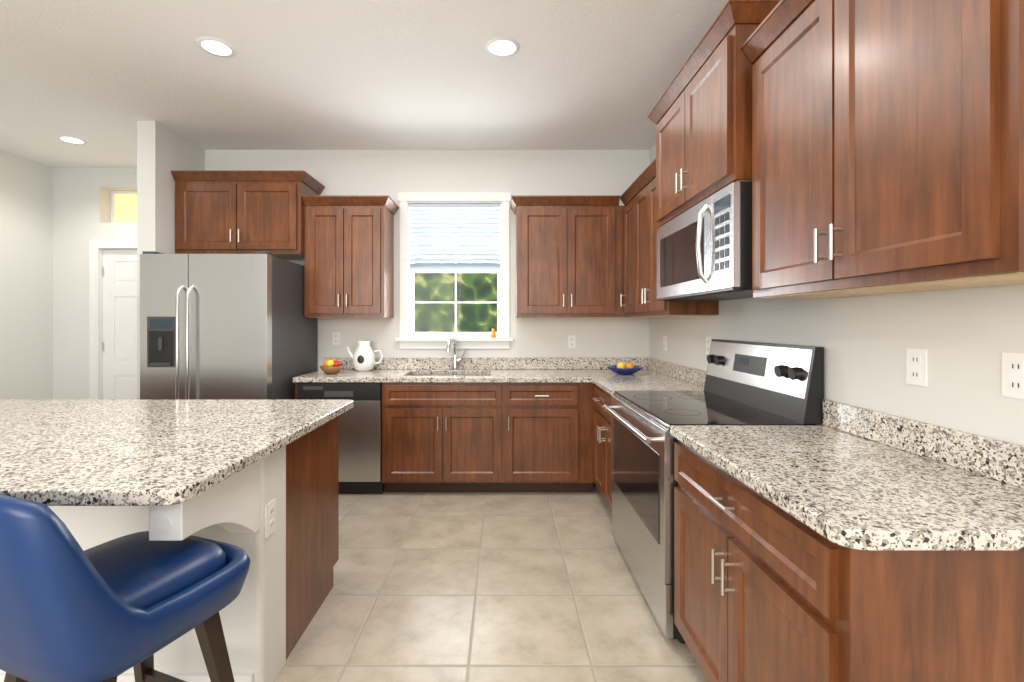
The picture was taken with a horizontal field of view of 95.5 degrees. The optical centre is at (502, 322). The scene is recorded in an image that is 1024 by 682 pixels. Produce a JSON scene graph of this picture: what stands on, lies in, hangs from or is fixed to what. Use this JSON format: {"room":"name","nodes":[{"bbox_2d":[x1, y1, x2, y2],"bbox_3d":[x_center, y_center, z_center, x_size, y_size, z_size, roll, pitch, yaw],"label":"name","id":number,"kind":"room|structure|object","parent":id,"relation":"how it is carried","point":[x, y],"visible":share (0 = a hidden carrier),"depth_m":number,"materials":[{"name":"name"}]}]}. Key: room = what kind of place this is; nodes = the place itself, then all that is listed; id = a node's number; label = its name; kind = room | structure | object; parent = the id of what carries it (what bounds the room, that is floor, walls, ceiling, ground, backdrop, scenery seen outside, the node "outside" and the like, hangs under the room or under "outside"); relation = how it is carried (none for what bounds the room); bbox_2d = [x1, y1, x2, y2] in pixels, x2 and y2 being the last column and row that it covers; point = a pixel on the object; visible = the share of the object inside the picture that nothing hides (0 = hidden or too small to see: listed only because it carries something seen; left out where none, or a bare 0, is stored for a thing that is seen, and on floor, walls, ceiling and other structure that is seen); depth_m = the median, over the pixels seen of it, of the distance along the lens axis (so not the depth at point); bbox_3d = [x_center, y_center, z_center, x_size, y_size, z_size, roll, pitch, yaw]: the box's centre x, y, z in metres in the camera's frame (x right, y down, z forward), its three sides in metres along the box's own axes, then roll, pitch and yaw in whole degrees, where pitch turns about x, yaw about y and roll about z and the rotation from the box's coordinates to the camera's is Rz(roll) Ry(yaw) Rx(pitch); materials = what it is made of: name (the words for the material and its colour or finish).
{"room":"kitchen","nodes":[
{"label":"kitchen","id":0,"kind":"room"},
{"bbox_2d":[0,150,51,399],"bbox_3d":[-4.590,-0.115,0.940,0.120,2.890,7.880,0,0,0],"label":"wall","id":1,"kind":"structure","parent":0,"point":[25,184],"depth_m":4.41,"materials":[{"name":"white paint"}]},
{"bbox_2d":[52,168,131,399],"bbox_3d":[-3.607,-0.115,4.780,1.845,2.890,0.200,0,0,0],"label":"wall","id":2,"kind":"structure","parent":0,"point":[54,223],"depth_m":4.68,"materials":[{"name":"white paint"}]},
{"bbox_2d":[89,240,136,399],"bbox_3d":[-3.650,0.247,4.730,0.990,2.164,0.140,0,0,0],"label":"door frame","id":3,"kind":"structure","parent":2,"relation":"attached to","point":[95,246],"depth_m":4.66,"materials":[{"name":"white wood"}]},
{"bbox_2d":[103,249,136,399],"bbox_3d":[-3.651,0.289,4.707,0.815,2.070,0.095,0,0,0],"label":"hall door","id":4,"kind":"structure","parent":2,"relation":"in","point":[119,324],"depth_m":4.72,"materials":[{"name":"white wood"}]},
{"bbox_2d":[111,191,136,222],"bbox_3d":[-3.650,-1.190,4.830,0.818,0.358,0.040,0,0,0],"label":"transom","id":5,"kind":"object","parent":2,"relation":"attached to","point":[123,206],"visible":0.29,"depth_m":4.83,"materials":[{"name":"yellow glass"}]},
{"bbox_2d":[132,121,203,399],"bbox_3d":[-2.755,-0.115,3.880,0.140,2.890,0.580,0,0,0],"label":"wall","id":6,"kind":"structure","parent":0,"point":[161,151],"depth_m":3.62,"materials":[{"name":"white paint"}]},
{"bbox_2d":[0,0,727,167],"bbox_3d":[-1.605,-1.610,0.940,6.090,0.100,7.880,0,0,0],"label":"ceiling","id":7,"kind":"structure","parent":0,"point":[101,78],"depth_m":2.91,"materials":[{"name":"white paint"}]},
{"bbox_2d":[56,135,86,144],"bbox_3d":[-3.670,-1.557,3.960,0.196,0.006,0.196,0,0,0],"label":"recessed light","id":8,"kind":"object","parent":7,"relation":"in","point":[72,140],"visible":0.98,"depth_m":3.94,"materials":[{"name":"white plastic"}]},
{"bbox_2d":[196,37,235,57],"bbox_3d":[-1.620,-1.557,2.630,0.196,0.006,0.196,0,0,0],"label":"recessed light","id":9,"kind":"object","parent":7,"relation":"in","point":[219,47],"visible":1,"depth_m":2.62,"materials":[{"name":"white plastic"}]},
{"bbox_2d":[486,37,519,57],"bbox_3d":[0.000,-1.557,2.630,0.196,0.006,0.196,0,0,0],"label":"recessed light","id":10,"kind":"object","parent":7,"relation":"in","point":[501,46],"visible":1,"depth_m":2.62,"materials":[{"name":"white"}]},
{"bbox_2d":[204,150,647,370],"bbox_3d":[-0.682,-0.115,4.250,4.005,2.890,0.120,0,0,0],"label":"wall","id":11,"kind":"structure","parent":0,"point":[341,172],"depth_m":4.19,"materials":[{"name":"white paint"}]},
{"bbox_2d":[171,171,324,259],"bbox_3d":[-2.142,-0.898,3.966,1.077,0.664,0.444,0,0,0],"label":"upper cabinet","id":12,"kind":"object","parent":11,"relation":"attached to","point":[234,212],"visible":0.94,"depth_m":3.79,"materials":[{"name":"brown wood"}]},
{"bbox_2d":[332,332,339,344],"bbox_3d":[-1.500,0.140,4.186,0.070,0.116,0.008,0,0,0],"label":"electrical outlet","id":13,"kind":"object","parent":11,"relation":"attached to","point":[335,338],"visible":1,"depth_m":4.18,"materials":[{"name":"white plastic"}]},
{"bbox_2d":[302,195,398,317],"bbox_3d":[-1.292,-0.545,3.996,0.712,0.999,0.384,0,0,0],"label":"upper cabinet","id":14,"kind":"object","parent":11,"relation":"attached to","point":[348,256],"visible":1,"depth_m":3.85,"materials":[{"name":"brown wood"}]},
{"bbox_2d":[395,192,512,348],"bbox_3d":[-0.435,-0.470,4.216,1.044,1.400,0.183,0,0,0],"label":"window","id":15,"kind":"structure","parent":11,"relation":"in","point":[407,302],"depth_m":4.17,"materials":[{"name":"white wood"}]},
{"bbox_2d":[409,204,500,269],"bbox_3d":[-0.435,-0.782,4.225,0.828,0.594,0.044,0,0,0],"label":"window blind","id":16,"kind":"object","parent":15,"relation":"attached to","point":[454,230],"visible":0.92,"depth_m":4.22,"materials":[{"name":"grey fabric"}]},
{"bbox_2d":[491,328,495,337],"bbox_3d":[-0.085,0.088,4.155,0.052,0.084,0.052,0,0,0],"label":"decorative figurine","id":17,"kind":"object","parent":15,"relation":"on","point":[493,334],"visible":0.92,"depth_m":4.14,"materials":[{"name":"orange"}]},
{"bbox_2d":[514,195,617,317],"bbox_3d":[0.520,-0.541,4.014,0.810,0.984,0.348,0,0,0],"label":"upper cabinet","id":18,"kind":"object","parent":11,"relation":"attached to","point":[569,256],"depth_m":3.85,"materials":[{"name":"brown wood"}]},
{"bbox_2d":[568,335,575,347],"bbox_3d":[0.620,0.170,4.186,0.070,0.116,0.008,0,0,0],"label":"electrical outlet","id":19,"kind":"object","parent":11,"relation":"attached to","point":[571,341],"visible":1,"depth_m":4.18,"materials":[{"name":"white plastic"}]},
{"bbox_2d":[274,483,707,681],"bbox_3d":[-1.605,1.380,0.940,6.090,0.100,7.880,0,0,0],"label":"floor","id":20,"kind":"structure","parent":0,"point":[486,587],"depth_m":2.23,"materials":[{"name":"tile"}]},
{"bbox_2d":[0,494,249,681],"bbox_3d":[-1.022,0.836,1.210,0.590,0.989,0.624,0,0,0],"label":"bar stool","id":21,"kind":"object","parent":20,"relation":"on","point":[71,610],"visible":0.94,"depth_m":1.00,"materials":[{"name":"blue leather"}]},
{"bbox_2d":[0,446,285,681],"bbox_3d":[-2.125,0.893,1.730,2.550,0.873,0.180,0,0,0],"label":"wall","id":22,"kind":"structure","parent":20,"relation":"on","point":[253,617],"depth_m":1.64,"materials":[{"name":"white paint"}]},
{"bbox_2d":[0,673,252,681],"bbox_3d":[-2.140,1.282,1.633,2.520,0.094,0.012,0,0,0],"label":"baseboard","id":23,"kind":"structure","parent":22,"relation":"attached to","point":[193,677],"depth_m":1.63,"materials":[{"name":"white"}]},
{"bbox_2d":[149,460,259,540],"bbox_3d":[-0.900,0.591,1.433,0.114,0.270,0.412,0,0,0],"label":"corbel","id":24,"kind":"object","parent":22,"relation":"attached to","point":[231,504],"visible":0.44,"depth_m":1.40,"materials":[{"name":"white wood"}]},
{"bbox_2d":[265,498,275,537],"bbox_3d":[-0.846,0.710,1.695,0.008,0.116,0.070,0,0,0],"label":"outlet","id":25,"kind":"object","parent":22,"relation":"attached to","point":[270,517],"visible":1,"depth_m":1.68,"materials":[{"name":"white plastic"}]},
{"bbox_2d":[140,251,316,399],"bbox_3d":[-2.104,0.412,3.679,0.892,1.835,0.961,0,0,0],"label":"fridge","id":26,"kind":"object","parent":20,"relation":"on","point":[227,327],"visible":0.62,"depth_m":3.27,"materials":[{"name":"grey metal"}]},
{"bbox_2d":[286,416,338,658],"bbox_3d":[-1.285,0.893,2.131,0.858,0.872,0.618,0,0,0],"label":"base cabinet","id":27,"kind":"object","parent":20,"relation":"on","point":[312,507],"visible":0.06,"depth_m":2.05,"materials":[{"name":"brown wood"}]},
{"bbox_2d":[0,400,353,505],"bbox_3d":[-2.100,0.435,1.840,2.600,0.040,1.380,0,0,0],"label":"countertop","id":28,"kind":"structure","parent":27,"relation":"on","point":[112,452],"depth_m":1.60,"materials":[{"name":"stone"}]},
{"bbox_2d":[297,383,383,493],"bbox_3d":[-1.256,0.894,3.845,0.635,0.871,0.583,0,0,0],"label":"dishwasher","id":29,"kind":"object","parent":20,"relation":"on","point":[360,446],"visible":0.58,"depth_m":3.56,"materials":[{"name":"silver metal"}]},
{"bbox_2d":[491,383,594,491],"bbox_3d":[0.321,0.893,3.872,0.773,0.872,0.631,0,0,0],"label":"base cabinet","id":30,"kind":"object","parent":20,"relation":"on","point":[542,434],"depth_m":3.57,"materials":[{"name":"brown wood"}]},
{"bbox_2d":[293,336,657,382],"bbox_3d":[-0.143,0.390,3.862,2.923,0.560,0.654,0,0,0],"label":"countertop","id":31,"kind":"structure","parent":30,"relation":"on","point":[454,369],"depth_m":4.07,"materials":[{"name":"stone"}]},
{"bbox_2d":[319,360,343,373],"bbox_3d":[-1.400,0.356,3.800,0.190,0.116,0.190,0,0,0],"label":"fruit bowl","id":32,"kind":"object","parent":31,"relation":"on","point":[331,367],"visible":1,"depth_m":3.75,"materials":[{"name":"brown wood"}]},
{"bbox_2d":[347,341,382,370],"bbox_3d":[-1.203,0.285,4.048,0.324,0.258,0.199,0,0,0],"label":"pitcher","id":33,"kind":"object","parent":31,"relation":"on","point":[363,357],"visible":1,"depth_m":3.99,"materials":[{"name":"white ceramic"}]},
{"bbox_2d":[446,336,466,370],"bbox_3d":[-0.401,0.262,4.036,0.164,0.304,0.232,0,0,0],"label":"faucet","id":34,"kind":"object","parent":31,"relation":"on","point":[454,363],"depth_m":4.11,"materials":[{"name":"silver metal"}]},
{"bbox_2d":[606,362,643,374],"bbox_3d":[0.990,0.367,3.780,0.300,0.095,0.300,0,0,0],"label":"bowl","id":35,"kind":"object","parent":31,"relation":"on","point":[624,368],"visible":1,"depth_m":3.73,"materials":[{"name":"blue ceramic"}]},
{"bbox_2d":[589,360,706,395],"bbox_3d":[0.996,0.382,3.187,0.643,0.145,0.696,0,0,0],"label":"countertop","id":36,"kind":"structure","parent":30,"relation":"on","point":[656,375],"depth_m":3.40,"materials":[{"name":"stone"}]},
{"bbox_2d":[592,385,611,512],"bbox_3d":[1.004,0.893,3.188,0.628,0.872,0.687,0,0,0],"label":"base cabinet","id":37,"kind":"object","parent":20,"relation":"on","point":[602,447],"visible":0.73,"depth_m":3.17,"materials":[{"name":"brown wood"}]},
{"bbox_2d":[603,339,823,643],"bbox_3d":[0.953,0.714,2.365,0.710,1.232,0.942,0,0,0],"label":"range","id":38,"kind":"object","parent":20,"relation":"on","point":[753,383],"visible":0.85,"depth_m":2.16,"materials":[{"name":"silver metal"}]},
{"bbox_2d":[674,440,1023,681],"bbox_3d":[0.986,0.893,1.418,0.664,0.873,0.936,0,0,0],"label":"base cabinet","id":39,"kind":"object","parent":20,"relation":"on","point":[766,590],"visible":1,"depth_m":1.02,"materials":[{"name":"brown wood"}]},
{"bbox_2d":[670,399,1023,549],"bbox_3d":[0.998,0.382,1.408,0.640,0.145,0.966,0,0,0],"label":"countertop","id":40,"kind":"structure","parent":39,"relation":"on","point":[852,476],"depth_m":1.23,"materials":[{"name":"stone"}]},
{"bbox_2d":[648,143,1023,445],"bbox_3d":[1.380,-0.115,0.655,0.120,2.890,7.310,0,0,0],"label":"wall","id":41,"kind":"structure","parent":0,"point":[965,332],"depth_m":1.55,"materials":[{"name":"white paint"}]},
{"bbox_2d":[663,336,666,350],"bbox_3d":[1.315,0.165,3.780,0.008,0.116,0.070,0,0,0],"label":"electrical outlet","id":42,"kind":"object","parent":41,"relation":"attached to","point":[665,343],"visible":1,"depth_m":3.76,"materials":[{"name":"white plastic"}]},
{"bbox_2d":[618,158,718,317],"bbox_3d":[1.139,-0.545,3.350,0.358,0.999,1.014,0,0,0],"label":"upper cabinet","id":43,"kind":"object","parent":41,"relation":"attached to","point":[638,197],"visible":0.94,"depth_m":3.29,"materials":[{"name":"brown wood"}]},
{"bbox_2d":[706,336,710,354],"bbox_3d":[1.315,0.145,2.980,0.008,0.116,0.070,0,0,0],"label":"electrical outlet","id":44,"kind":"object","parent":41,"relation":"attached to","point":[708,342],"visible":0.98,"depth_m":2.97,"materials":[{"name":"white plastic"}]},
{"bbox_2d":[647,0,779,226],"bbox_3d":[1.104,-0.933,2.365,0.428,0.704,1.048,0,0,0],"label":"upper cabinet","id":45,"kind":"object","parent":41,"relation":"attached to","point":[700,115],"visible":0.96,"depth_m":2.09,"materials":[{"name":"brown wood"}]},
{"bbox_2d":[657,181,752,300],"bbox_3d":[1.100,-0.356,2.365,0.432,0.443,0.942,0,0,0],"label":"microwave","id":46,"kind":"object","parent":45,"relation":"attached to","point":[704,250],"visible":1,"depth_m":2.12,"materials":[{"name":"silver metal"}]},
{"bbox_2d":[741,0,1023,297],"bbox_3d":[1.139,-0.611,1.377,0.358,1.024,1.021,0,0,0],"label":"upper cabinet","id":47,"kind":"object","parent":41,"relation":"attached to","point":[887,146],"visible":1,"depth_m":1.22,"materials":[{"name":"brown wood"}]},
{"bbox_2d":[906,348,927,386],"bbox_3d":[1.315,0.140,1.480,0.008,0.116,0.070,0,0,0],"label":"electrical outlet","id":48,"kind":"object","parent":41,"relation":"attached to","point":[916,366],"visible":1,"depth_m":1.47,"materials":[{"name":"white plastic"}]},
{"bbox_2d":[1002,352,1023,398],"bbox_3d":[1.315,0.135,1.190,0.008,0.116,0.070,0,0,0],"label":"electrical outlet","id":49,"kind":"object","parent":41,"relation":"attached to","point":[1012,375],"visible":1,"depth_m":1.20,"materials":[{"name":"white plastic"}]},
{"label":"outside","id":50,"kind":"structure","parent":0,"visible":0},
{"bbox_2d":[414,258,496,331],"bbox_3d":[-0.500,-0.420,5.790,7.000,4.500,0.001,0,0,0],"label":"window glass","id":51,"kind":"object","parent":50,"point":[479,320],"depth_m":5.79,"materials":[{"name":"clear glass"}]}
]}

